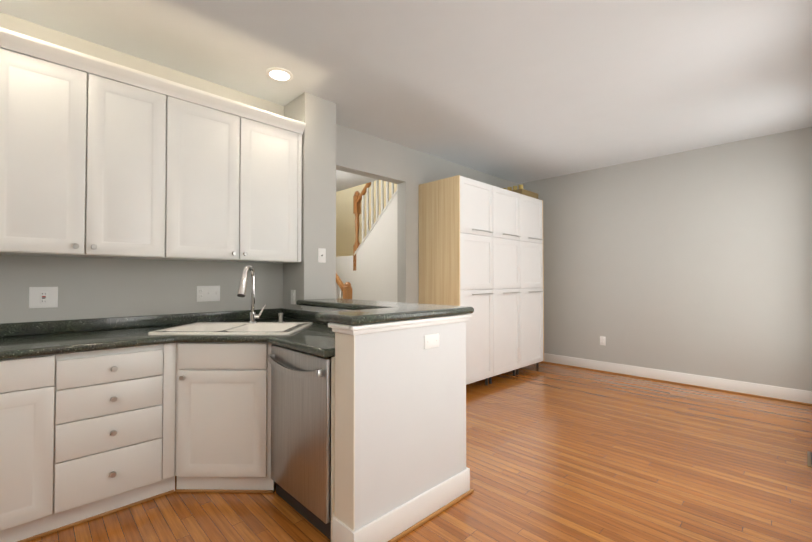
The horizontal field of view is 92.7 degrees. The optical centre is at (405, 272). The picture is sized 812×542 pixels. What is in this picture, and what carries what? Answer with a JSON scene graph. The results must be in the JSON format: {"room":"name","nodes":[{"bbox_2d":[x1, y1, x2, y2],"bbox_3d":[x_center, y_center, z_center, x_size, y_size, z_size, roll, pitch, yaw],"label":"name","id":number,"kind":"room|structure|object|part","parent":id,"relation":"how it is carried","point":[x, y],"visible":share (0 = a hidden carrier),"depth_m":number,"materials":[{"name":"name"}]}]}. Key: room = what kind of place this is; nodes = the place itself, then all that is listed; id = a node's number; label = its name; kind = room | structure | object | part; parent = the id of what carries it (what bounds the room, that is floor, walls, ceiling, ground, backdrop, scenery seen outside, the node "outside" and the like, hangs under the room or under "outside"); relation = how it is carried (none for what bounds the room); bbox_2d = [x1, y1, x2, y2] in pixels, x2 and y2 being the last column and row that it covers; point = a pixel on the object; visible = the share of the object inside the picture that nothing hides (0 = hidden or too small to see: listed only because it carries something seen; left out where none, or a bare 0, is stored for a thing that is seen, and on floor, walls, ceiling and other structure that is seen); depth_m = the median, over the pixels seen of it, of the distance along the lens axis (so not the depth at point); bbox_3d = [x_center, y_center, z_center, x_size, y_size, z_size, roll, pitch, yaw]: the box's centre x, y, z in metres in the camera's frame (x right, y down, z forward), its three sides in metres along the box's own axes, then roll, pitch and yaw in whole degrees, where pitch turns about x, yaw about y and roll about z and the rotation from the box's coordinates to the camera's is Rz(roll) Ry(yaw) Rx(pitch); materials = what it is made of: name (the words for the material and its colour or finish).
{"room":"kitchen","nodes":[
{"label":"kitchen","id":0,"kind":"room"},
{"bbox_2d":[0,12,517,336],"bbox_3d":[-1.151,-0.082,3.364,8.290,2.740,0.140,1,-1,-44],"label":"wall","id":1,"kind":"structure","parent":0,"point":[89,288],"depth_m":2.80,"materials":[{"name":"grey paint"}]},
{"bbox_2d":[29,287,57,308],"bbox_3d":[-2.143,0.144,2.292,0.125,0.125,0.010,1,-1,-44],"label":"outlet","id":2,"kind":"object","parent":1,"relation":"attached to","point":[43,297],"visible":1,"depth_m":2.29,"materials":[{"name":"white plastic"}]},
{"bbox_2d":[0,27,171,259],"bbox_3d":[-1.912,-0.655,2.299,0.779,1.108,0.338,1,-1,-44],"label":"upper cabinet","id":3,"kind":"object","parent":1,"relation":"attached to","point":[100,158],"depth_m":2.16,"materials":[{"name":"white wood"}]},
{"bbox_2d":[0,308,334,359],"bbox_3d":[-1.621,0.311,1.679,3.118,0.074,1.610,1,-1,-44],"label":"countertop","id":4,"kind":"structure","parent":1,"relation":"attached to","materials":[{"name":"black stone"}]},
{"bbox_2d":[197,286,219,301],"bbox_3d":[-1.487,0.155,2.924,0.165,0.118,0.016,1,-1,-44],"label":"switch plate","id":5,"kind":"object","parent":1,"relation":"attached to","point":[207,293],"visible":1,"depth_m":2.92,"materials":[{"name":"white plastic"}]},
{"bbox_2d":[160,83,303,262],"bbox_3d":[-1.292,-0.644,2.900,0.948,1.108,0.338,1,-1,-44],"label":"upper cabinet","id":6,"kind":"object","parent":1,"relation":"attached to","point":[235,169],"depth_m":2.73,"materials":[{"name":"white wood"}]},
{"bbox_2d":[336,180,396,256],"bbox_3d":[-0.417,-1.444,7.390,0.120,5.600,4.580,1,-1,-44],"label":"wall","id":7,"kind":"structure","parent":0,"point":[345,229],"depth_m":8.06,"materials":[{"name":"beige paint"}]},
{"bbox_2d":[0,0,811,191],"bbox_3d":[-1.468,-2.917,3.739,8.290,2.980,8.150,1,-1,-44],"label":"ceiling","id":8,"kind":"structure","parent":0,"point":[519,91],"depth_m":2.71,"materials":[{"name":"white paint"}]},
{"bbox_2d":[266,67,292,81],"bbox_3d":[-0.929,-1.456,2.850,0.194,0.010,0.194,1,-1,-44],"label":"recessed light","id":9,"kind":"object","parent":8,"relation":"in","point":[279,74],"visible":1,"depth_m":2.84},
{"bbox_2d":[28,362,811,541],"bbox_3d":[0.085,1.296,2.067,8.290,0.060,3.690,1,-1,-44],"label":"floor","id":10,"kind":"structure","parent":0,"point":[557,453],"depth_m":2.40,"materials":[{"name":"brown wood"}]},
{"bbox_2d":[0,354,59,541],"bbox_3d":[-2.229,0.826,1.771,0.897,0.868,0.616,1,-1,-44],"label":"base cabinet","id":11,"kind":"object","parent":10,"relation":"on","point":[29,386],"depth_m":1.81,"materials":[{"name":"white wood"}]},
{"bbox_2d":[0,265,319,359],"bbox_3d":[-1.816,0.249,1.881,3.118,0.637,1.050,1,-1,-44],"label":"countertop","id":12,"kind":"structure","parent":11,"relation":"on","point":[241,326],"depth_m":2.29,"materials":[{"name":"stone"}]},
{"bbox_2d":[237,265,266,323],"bbox_3d":[-1.054,0.147,2.659,0.131,0.408,0.244,0,-1,1],"label":"faucet","id":13,"kind":"object","parent":12,"relation":"on","point":[253,316],"depth_m":2.72,"materials":[{"name":"silver metal"}]},
{"bbox_2d":[277,312,284,323],"bbox_3d":[-0.886,0.316,2.729,0.044,0.073,0.074,0,-1,1],"label":"soap dispenser","id":14,"kind":"object","parent":12,"relation":"on","point":[280,315],"depth_m":2.73,"materials":[{"name":"silver metal"}]},
{"bbox_2d":[156,343,274,497],"bbox_3d":[-1.065,0.834,2.217,0.481,0.868,0.429,1,-1,-44],"label":"base cabinet","id":15,"kind":"object","parent":10,"relation":"on","point":[215,398],"depth_m":2.21,"materials":[{"name":"white wood"}]},
{"bbox_2d":[264,317,334,357],"bbox_3d":[-0.498,0.430,2.308,0.628,0.290,0.950,1,-1,-44],"label":"countertop","id":16,"kind":"structure","parent":15,"relation":"on","point":[287,328],"depth_m":2.22,"materials":[{"name":"stone"}]},
{"bbox_2d":[147,322,312,359],"bbox_3d":[-1.089,0.463,2.519,0.960,0.229,0.960,1,-1,-44],"label":"sink","id":17,"kind":"object","parent":16,"relation":"in","point":[198,332],"depth_m":2.29,"materials":[{"name":"white ceramic"}]},
{"bbox_2d":[268,344,334,539],"bbox_3d":[-0.377,0.836,2.177,0.612,0.864,0.574,1,-1,-44],"label":"dishwasher","id":18,"kind":"object","parent":10,"relation":"on","point":[300,429],"visible":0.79,"depth_m":1.94,"materials":[{"name":"silver metal"}]},
{"bbox_2d":[283,92,335,319],"bbox_3d":[-0.830,-0.083,3.328,0.300,2.740,0.360,1,-1,-44],"label":"column","id":19,"kind":"structure","parent":10,"relation":"on","point":[309,276],"depth_m":3.20,"materials":[{"name":"grey paint"}]},
{"bbox_2d":[291,290,294,303],"bbox_3d":[-0.938,0.200,3.211,0.009,0.118,0.072,1,-1,-44],"label":"outlet","id":20,"kind":"object","parent":19,"relation":"attached to","point":[292,296],"visible":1,"depth_m":3.20,"materials":[{"name":"white plastic"}]},
{"bbox_2d":[318,248,325,262],"bbox_3d":[-0.695,-0.145,3.204,0.072,0.118,0.008,1,-1,-44],"label":"light switch","id":21,"kind":"object","parent":19,"relation":"attached to","point":[321,255],"visible":1,"depth_m":3.20,"materials":[{"name":"white plastic"}]},
{"bbox_2d":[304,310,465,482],"bbox_3d":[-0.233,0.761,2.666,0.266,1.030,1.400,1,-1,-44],"label":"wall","id":22,"kind":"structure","parent":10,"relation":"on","point":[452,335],"depth_m":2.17,"materials":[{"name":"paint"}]},
{"bbox_2d":[296,298,473,316],"bbox_3d":[-0.231,0.246,2.655,0.370,0.086,1.428,1,-1,-44],"label":"countertop","id":23,"kind":"structure","parent":22,"relation":"on","point":[333,304],"depth_m":2.58,"materials":[{"name":"black stone"}]},
{"bbox_3d":[-0.388,0.267,2.624,0.026,0.042,1.252,1,-1,-44],"label":"pony wall mould","id":24,"kind":"part","parent":23,"relation":"part of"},
{"bbox_2d":[335,317,439,530],"bbox_3d":[-0.086,0.749,1.936,0.540,1.030,0.146,1,-1,-44],"label":"wall","id":25,"kind":"structure","parent":10,"relation":"on","point":[400,417],"depth_m":1.82,"materials":[{"name":"paint"}]},
{"bbox_2d":[328,323,344,332],"bbox_3d":[-0.164,0.256,1.988,0.540,0.042,0.026,1,-1,-44],"label":"trim","id":26,"kind":"structure","parent":25,"relation":"attached to","point":[339,328],"depth_m":1.76,"materials":[{"name":"white wood"}]},
{"bbox_2d":[345,314,469,334],"bbox_3d":[0.050,0.256,1.960,0.810,0.042,0.031,1,-1,-44],"label":"trim","id":27,"kind":"structure","parent":25,"relation":"attached to","point":[370,328],"depth_m":1.88,"materials":[{"name":"white wood"}]},
{"bbox_2d":[344,467,472,541],"bbox_3d":[0.060,1.196,1.948,0.829,0.135,0.035,1,-1,-44],"label":"baseboard","id":28,"kind":"structure","parent":25,"relation":"attached to","point":[390,525],"depth_m":1.92,"materials":[{"name":"white wood"}]},
{"bbox_2d":[424,333,438,348],"bbox_3d":[0.137,0.360,2.051,0.118,0.072,0.007,1,-1,-44],"label":"outlet","id":29,"kind":"object","parent":25,"relation":"attached to","point":[431,340],"visible":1,"depth_m":2.05,"materials":[{"name":"white plastic"}]},
{"bbox_2d":[419,175,543,384],"bbox_3d":[1.047,0.144,4.951,1.896,2.340,0.632,1,-1,-44],"label":"pantry","id":30,"kind":"object","parent":10,"relation":"on","point":[481,248],"visible":0.9,"depth_m":4.48,"materials":[{"name":"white wood"}]},
{"bbox_2d":[503,185,537,198],"bbox_3d":[1.558,-1.095,5.379,0.440,0.150,0.370,1,-1,-44],"label":"tray","id":31,"kind":"object","parent":30,"relation":"on","point":[520,190],"visible":0.25,"depth_m":5.21,"materials":[{"name":"beige wood"}]},
{"bbox_2d":[807,451,811,466],"bbox_3d":[2.796,1.272,2.620,0.310,0.006,0.115,1,-1,-44],"label":"floor vent","id":32,"kind":"object","parent":10,"relation":"in","point":[809,458],"visible":1,"depth_m":2.65,"materials":[{"name":"brown metal"}]},
{"bbox_2d":[518,127,811,390],"bbox_3d":[3.005,-0.056,4.933,0.140,2.740,3.400,1,-1,-44],"label":"wall","id":33,"kind":"structure","parent":0,"point":[697,262],"depth_m":4.51,"materials":[{"name":"grey paint"}]},
{"bbox_2d":[600,336,605,345],"bbox_3d":[2.634,0.909,5.191,0.009,0.118,0.072,1,-1,-44],"label":"outlet","id":34,"kind":"object","parent":33,"relation":"attached to","point":[602,340],"visible":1,"depth_m":5.19,"materials":[{"name":"white plastic"}]},
{"bbox_2d":[541,353,811,405],"bbox_3d":[2.929,1.246,4.864,0.032,0.135,3.360,1,-1,-44],"label":"baseboard","id":35,"kind":"structure","parent":33,"relation":"attached to","point":[726,385],"depth_m":4.48,"materials":[{"name":"white wood"}]},
{"bbox_3d":[-1.351,1.368,6.352,5.000,0.060,4.460,1,-1,-44],"label":"floor","id":36,"kind":"structure","parent":0,"visible":0},
{"bbox_2d":[336,273,351,298],"bbox_3d":[-1.330,0.083,5.627,0.110,2.485,1.750,1,-1,-44],"label":"stair railing","id":37,"kind":"object","parent":36,"relation":"on","point":[346,290],"visible":0.15,"depth_m":5.03,"materials":[{"name":"brown wood"}]},
{"bbox_2d":[336,190,396,301],"bbox_3d":[-0.460,-0.098,5.954,0.120,2.858,2.608,1,-1,-44],"label":"wall","id":38,"kind":"structure","parent":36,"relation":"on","point":[373,277],"depth_m":5.87,"materials":[{"name":"white paint"}]},
{"bbox_2d":[353,180,393,270],"bbox_3d":[-0.307,-1.222,5.816,0.110,2.358,1.518,1,-1,-44],"label":"stair railing","id":39,"kind":"object","parent":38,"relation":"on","point":[358,197],"visible":0.4,"depth_m":6.11,"materials":[{"name":"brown wood"}]}
]}

